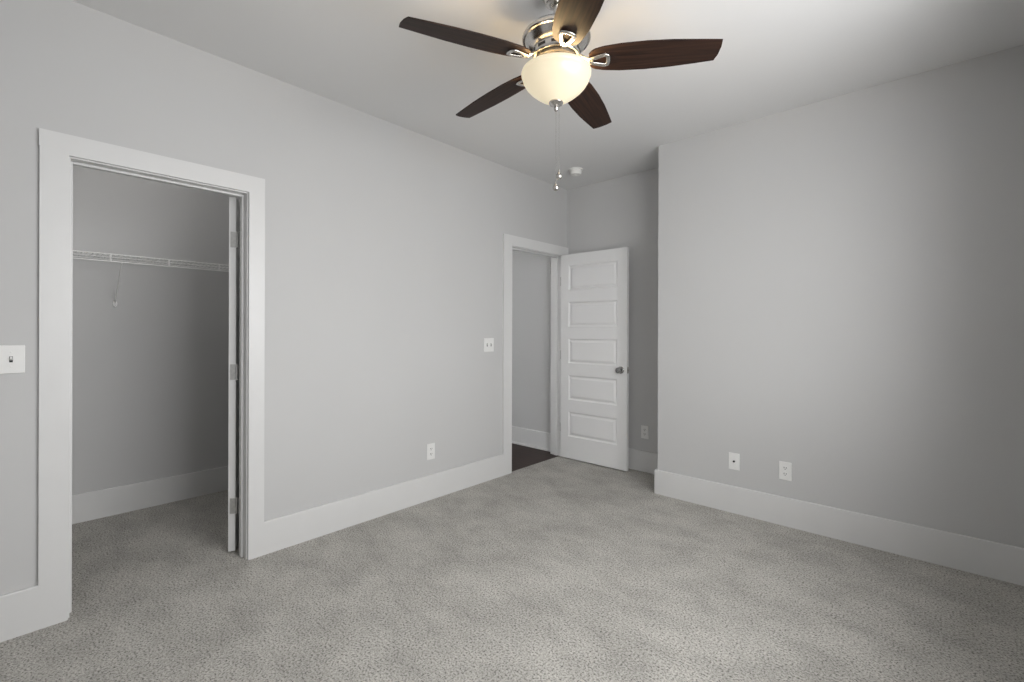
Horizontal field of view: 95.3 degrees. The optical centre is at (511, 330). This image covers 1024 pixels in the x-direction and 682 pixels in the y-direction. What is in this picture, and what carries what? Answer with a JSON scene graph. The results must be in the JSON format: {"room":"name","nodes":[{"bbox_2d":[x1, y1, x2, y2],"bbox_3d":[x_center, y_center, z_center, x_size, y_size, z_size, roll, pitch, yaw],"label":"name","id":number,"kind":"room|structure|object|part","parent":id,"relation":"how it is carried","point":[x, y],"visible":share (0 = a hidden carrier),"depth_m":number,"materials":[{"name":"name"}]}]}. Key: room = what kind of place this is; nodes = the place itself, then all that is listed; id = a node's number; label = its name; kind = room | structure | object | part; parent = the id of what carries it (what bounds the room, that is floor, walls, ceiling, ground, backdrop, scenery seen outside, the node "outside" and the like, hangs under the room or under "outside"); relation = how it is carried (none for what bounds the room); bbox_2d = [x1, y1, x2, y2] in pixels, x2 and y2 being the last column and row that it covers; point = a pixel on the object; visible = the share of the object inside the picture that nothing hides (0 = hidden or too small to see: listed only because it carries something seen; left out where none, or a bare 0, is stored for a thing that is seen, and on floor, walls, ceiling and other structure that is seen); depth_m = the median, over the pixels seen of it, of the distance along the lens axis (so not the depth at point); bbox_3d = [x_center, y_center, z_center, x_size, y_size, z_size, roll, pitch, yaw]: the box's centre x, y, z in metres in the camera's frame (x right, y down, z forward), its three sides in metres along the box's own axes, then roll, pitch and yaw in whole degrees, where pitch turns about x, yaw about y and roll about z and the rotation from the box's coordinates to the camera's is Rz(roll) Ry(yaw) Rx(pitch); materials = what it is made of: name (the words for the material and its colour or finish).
{"room":"empty bedroom","nodes":[
{"label":"empty bedroom","id":0,"kind":"room"},
{"bbox_2d":[72,166,239,494],"bbox_3d":[-2.138,-0.096,3.048,1.352,2.740,2.120,0,0,42],"label":"wall","id":1,"kind":"structure","parent":0,"point":[150,370],"depth_m":3.37,"materials":[{"name":"grey paint"}]},
{"bbox_2d":[72,466,227,523],"bbox_3d":[-2.111,1.181,3.007,1.252,0.188,1.900,0,0,42],"label":"baseboard","id":2,"kind":"structure","parent":1,"relation":"attached to","point":[88,506],"depth_m":3.35,"materials":[{"name":"white paint"}]},
{"bbox_2d":[73,250,228,306],"bbox_3d":[-2.454,-0.326,3.324,0.312,0.334,1.890,0,0,42],"label":"wire shelf","id":3,"kind":"object","parent":1,"relation":"attached to","point":[110,257],"visible":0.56,"depth_m":3.20,"materials":[{"name":"white metal"}]},
{"bbox_3d":[-2.562,-0.486,3.423,0.006,0.006,1.890,0,0,42],"label":"rail","id":4,"kind":"part","parent":3,"relation":"part of","materials":[{"name":"white plastic"}]},
{"bbox_3d":[-2.343,-0.441,3.224,0.008,0.008,1.890,0,0,42],"label":"rail","id":5,"kind":"part","parent":3,"relation":"part of","materials":[{"name":"white plastic"}]},
{"bbox_3d":[-2.343,-0.487,3.224,0.008,0.008,1.890,0,0,42],"label":"rail","id":6,"kind":"part","parent":3,"relation":"part of","materials":[{"name":"white plastic"}]},
{"bbox_3d":[-2.454,-0.485,3.324,0.006,0.006,1.890,0,0,42],"label":"cross rail","id":7,"kind":"part","parent":3,"relation":"part of","materials":[{"name":"white plastic"}]},
{"bbox_2d":[0,0,566,594],"bbox_3d":[-1.060,-0.092,3.140,0.115,2.740,4.708,0,0,42],"label":"wall","id":8,"kind":"structure","parent":0,"point":[384,239],"depth_m":2.87,"materials":[{"name":"grey paint"}]},
{"bbox_2d":[0,345,24,373],"bbox_3d":[-2.086,0.120,1.916,0.022,0.117,0.119,0,0,42],"label":"light switch","id":9,"kind":"object","parent":8,"relation":"attached to","point":[12,357],"visible":1,"depth_m":1.94,"materials":[{"name":"white plastic"}]},
{"bbox_2d":[38,128,264,629],"bbox_3d":[-1.766,0.207,2.368,0.151,2.137,0.903,0,0,42],"label":"door frame","id":10,"kind":"structure","parent":8,"relation":"attached to","point":[59,152],"depth_m":2.07,"materials":[{"name":"white paint"}]},
{"bbox_2d":[228,197,239,551],"bbox_3d":[-1.735,0.250,2.988,0.159,2.027,0.741,0,0,-23],"label":"door","id":11,"kind":"structure","parent":8,"relation":"in","point":[234,205],"depth_m":2.67,"materials":[{"name":"white paint"}]},
{"bbox_2d":[0,454,503,642],"bbox_3d":[-1.342,1.183,2.738,0.018,0.188,3.740,0,0,42],"label":"baseboard","id":12,"kind":"structure","parent":8,"relation":"attached to","point":[18,609],"depth_m":2.99,"materials":[{"name":"white paint"}]},
{"bbox_2d":[427,443,434,459],"bbox_3d":[-0.615,0.918,3.540,0.008,0.120,0.073,0,0,42],"label":"wall outlet","id":13,"kind":"object","parent":8,"relation":"attached to","point":[430,447],"visible":1,"depth_m":3.54,"materials":[{"name":"white plastic"}]},
{"bbox_2d":[484,338,493,351],"bbox_3d":[-0.192,0.123,3.991,0.022,0.117,0.116,0,0,42],"label":"light switch","id":14,"kind":"object","parent":8,"relation":"attached to","point":[488,342],"visible":1,"depth_m":3.99,"materials":[{"name":"white plastic"}]},
{"bbox_2d":[502,233,567,474],"bbox_3d":[0.199,0.213,4.521,0.151,2.137,0.970,0,0,42],"label":"door frame","id":15,"kind":"structure","parent":8,"relation":"attached to","point":[510,242],"depth_m":4.40,"materials":[{"name":"white paint"}]},
{"bbox_2d":[560,247,628,470],"bbox_3d":[0.767,0.258,4.484,0.788,2.027,0.159,0,0,42],"label":"door","id":16,"kind":"structure","parent":8,"relation":"in","point":[594,352],"depth_m":4.43,"materials":[{"name":"white paint"}]},
{"bbox_3d":[0.972,0.361,4.231,0.066,0.066,0.062,0,0,42],"label":"knob","id":17,"kind":"part","parent":16,"relation":"part of","materials":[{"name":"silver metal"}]},
{"bbox_2d":[0,443,1023,681],"bbox_3d":[-0.435,1.305,2.565,4.805,0.050,4.708,0,0,42],"label":"floor","id":18,"kind":"structure","parent":0,"point":[557,569],"depth_m":2.21,"materials":[{"name":"carpet"}]},
{"bbox_2d":[72,0,1023,189],"bbox_3d":[-0.415,-1.485,2.555,5.035,0.050,4.988,0,0,42],"label":"ceiling","id":19,"kind":"structure","parent":0,"point":[774,56],"depth_m":2.47,"materials":[{"name":"paint"}]},
{"bbox_2d":[399,0,722,190],"bbox_3d":[0.174,-1.031,2.051,1.254,0.855,1.280,0,0,42],"label":"ceiling fan","id":20,"kind":"object","parent":19,"relation":"hanging from","point":[558,74],"visible":1,"depth_m":1.93,"materials":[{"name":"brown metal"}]},
{"bbox_3d":[-0.173,-1.151,1.840,0.526,0.006,0.148,-2,13,-26],"label":"fan blade","id":21,"kind":"part","parent":20,"relation":"part of","materials":[{"name":"brown wood"}]},
{"bbox_3d":[-0.088,-1.150,2.306,0.148,0.006,0.526,-17,10,-43],"label":"fan blade","id":22,"kind":"part","parent":20,"relation":"part of","materials":[{"name":"brown wood"}]},
{"bbox_3d":[0.081,-1.164,1.960,0.076,0.040,0.026,-2,13,-26],"label":"iron arm","id":23,"kind":"part","parent":20,"relation":"part of","materials":[{"name":"silver metal"}]},
{"bbox_3d":[0.190,-1.048,2.014,0.300,0.131,0.300,0,0,42],"label":"lamp shade","id":24,"kind":"part","parent":20,"relation":"part of","materials":[{"name":"white glass"}]},
{"bbox_3d":[0.244,-1.149,1.615,0.148,0.006,0.526,13,0,-8],"label":"fan blade","id":25,"kind":"part","parent":20,"relation":"part of","materials":[{"name":"brown wood"}]},
{"bbox_3d":[0.311,-1.164,1.994,0.076,0.040,0.026,2,-12,10],"label":"iron arm","id":26,"kind":"part","parent":20,"relation":"part of","materials":[{"name":"silver metal"}]},
{"bbox_3d":[0.382,-1.149,2.369,0.148,0.006,0.526,-14,-8,27],"label":"fan blade","id":27,"kind":"part","parent":20,"relation":"part of","materials":[{"name":"brown wood"}]},
{"bbox_3d":[0.587,-1.148,1.942,0.526,0.006,0.148,2,-12,10],"label":"fan blade","id":28,"kind":"part","parent":20,"relation":"part of","materials":[{"name":"brown wood"}]},
{"bbox_2d":[569,167,582,175],"bbox_3d":[0.577,-1.432,4.223,0.128,0.051,0.128,0,0,42],"label":"smoke detector","id":29,"kind":"object","parent":19,"relation":"attached to","point":[575,171],"visible":1,"depth_m":4.19,"materials":[{"name":"plastic"}]},
{"bbox_2d":[512,168,658,452],"bbox_3d":[0.434,-0.088,5.058,2.920,2.740,0.140,0,0,42],"label":"wall","id":30,"kind":"structure","parent":0,"point":[620,212],"depth_m":4.51,"materials":[{"name":"grey paint"}]},
{"bbox_2d":[512,426,549,451],"bbox_3d":[-0.088,1.189,5.415,1.474,0.192,0.032,0,0,42],"label":"baseboard","id":31,"kind":"structure","parent":30,"relation":"attached to","point":[531,438],"depth_m":5.14,"materials":[{"name":"white paint"}]},
{"bbox_2d":[641,425,648,438],"bbox_3d":[1.209,0.925,4.247,0.073,0.120,0.008,0,0,42],"label":"wall outlet","id":32,"kind":"object","parent":30,"relation":"attached to","point":[644,429],"visible":1,"depth_m":4.25,"materials":[{"name":"white plastic"}]},
{"bbox_2d":[658,45,1023,547],"bbox_3d":[2.137,-0.083,3.190,2.115,2.740,0.603,0,0,42],"label":"wall","id":33,"kind":"structure","parent":0,"point":[841,278],"depth_m":2.81,"materials":[{"name":"grey paint"}]},
{"bbox_2d":[729,452,739,470],"bbox_3d":[1.566,0.924,3.290,0.073,0.117,0.015,0,0,42],"label":"cable jack","id":34,"kind":"object","parent":33,"relation":"attached to","point":[734,458],"visible":1,"depth_m":3.29,"materials":[{"name":"white plastic"}]},
{"bbox_2d":[779,461,791,480],"bbox_3d":[1.804,0.927,3.078,0.073,0.120,0.008,0,0,42],"label":"wall outlet","id":35,"kind":"object","parent":33,"relation":"attached to","point":[785,468],"visible":1,"depth_m":3.07,"materials":[{"name":"white plastic"}]},
{"bbox_2d":[628,448,1023,585],"bbox_3d":[1.591,1.192,3.578,3.180,0.188,0.481,0,0,42],"label":"baseboard","id":36,"kind":"structure","parent":33,"relation":"attached to","point":[995,560],"depth_m":2.83,"materials":[{"name":"white paint"}]}
]}

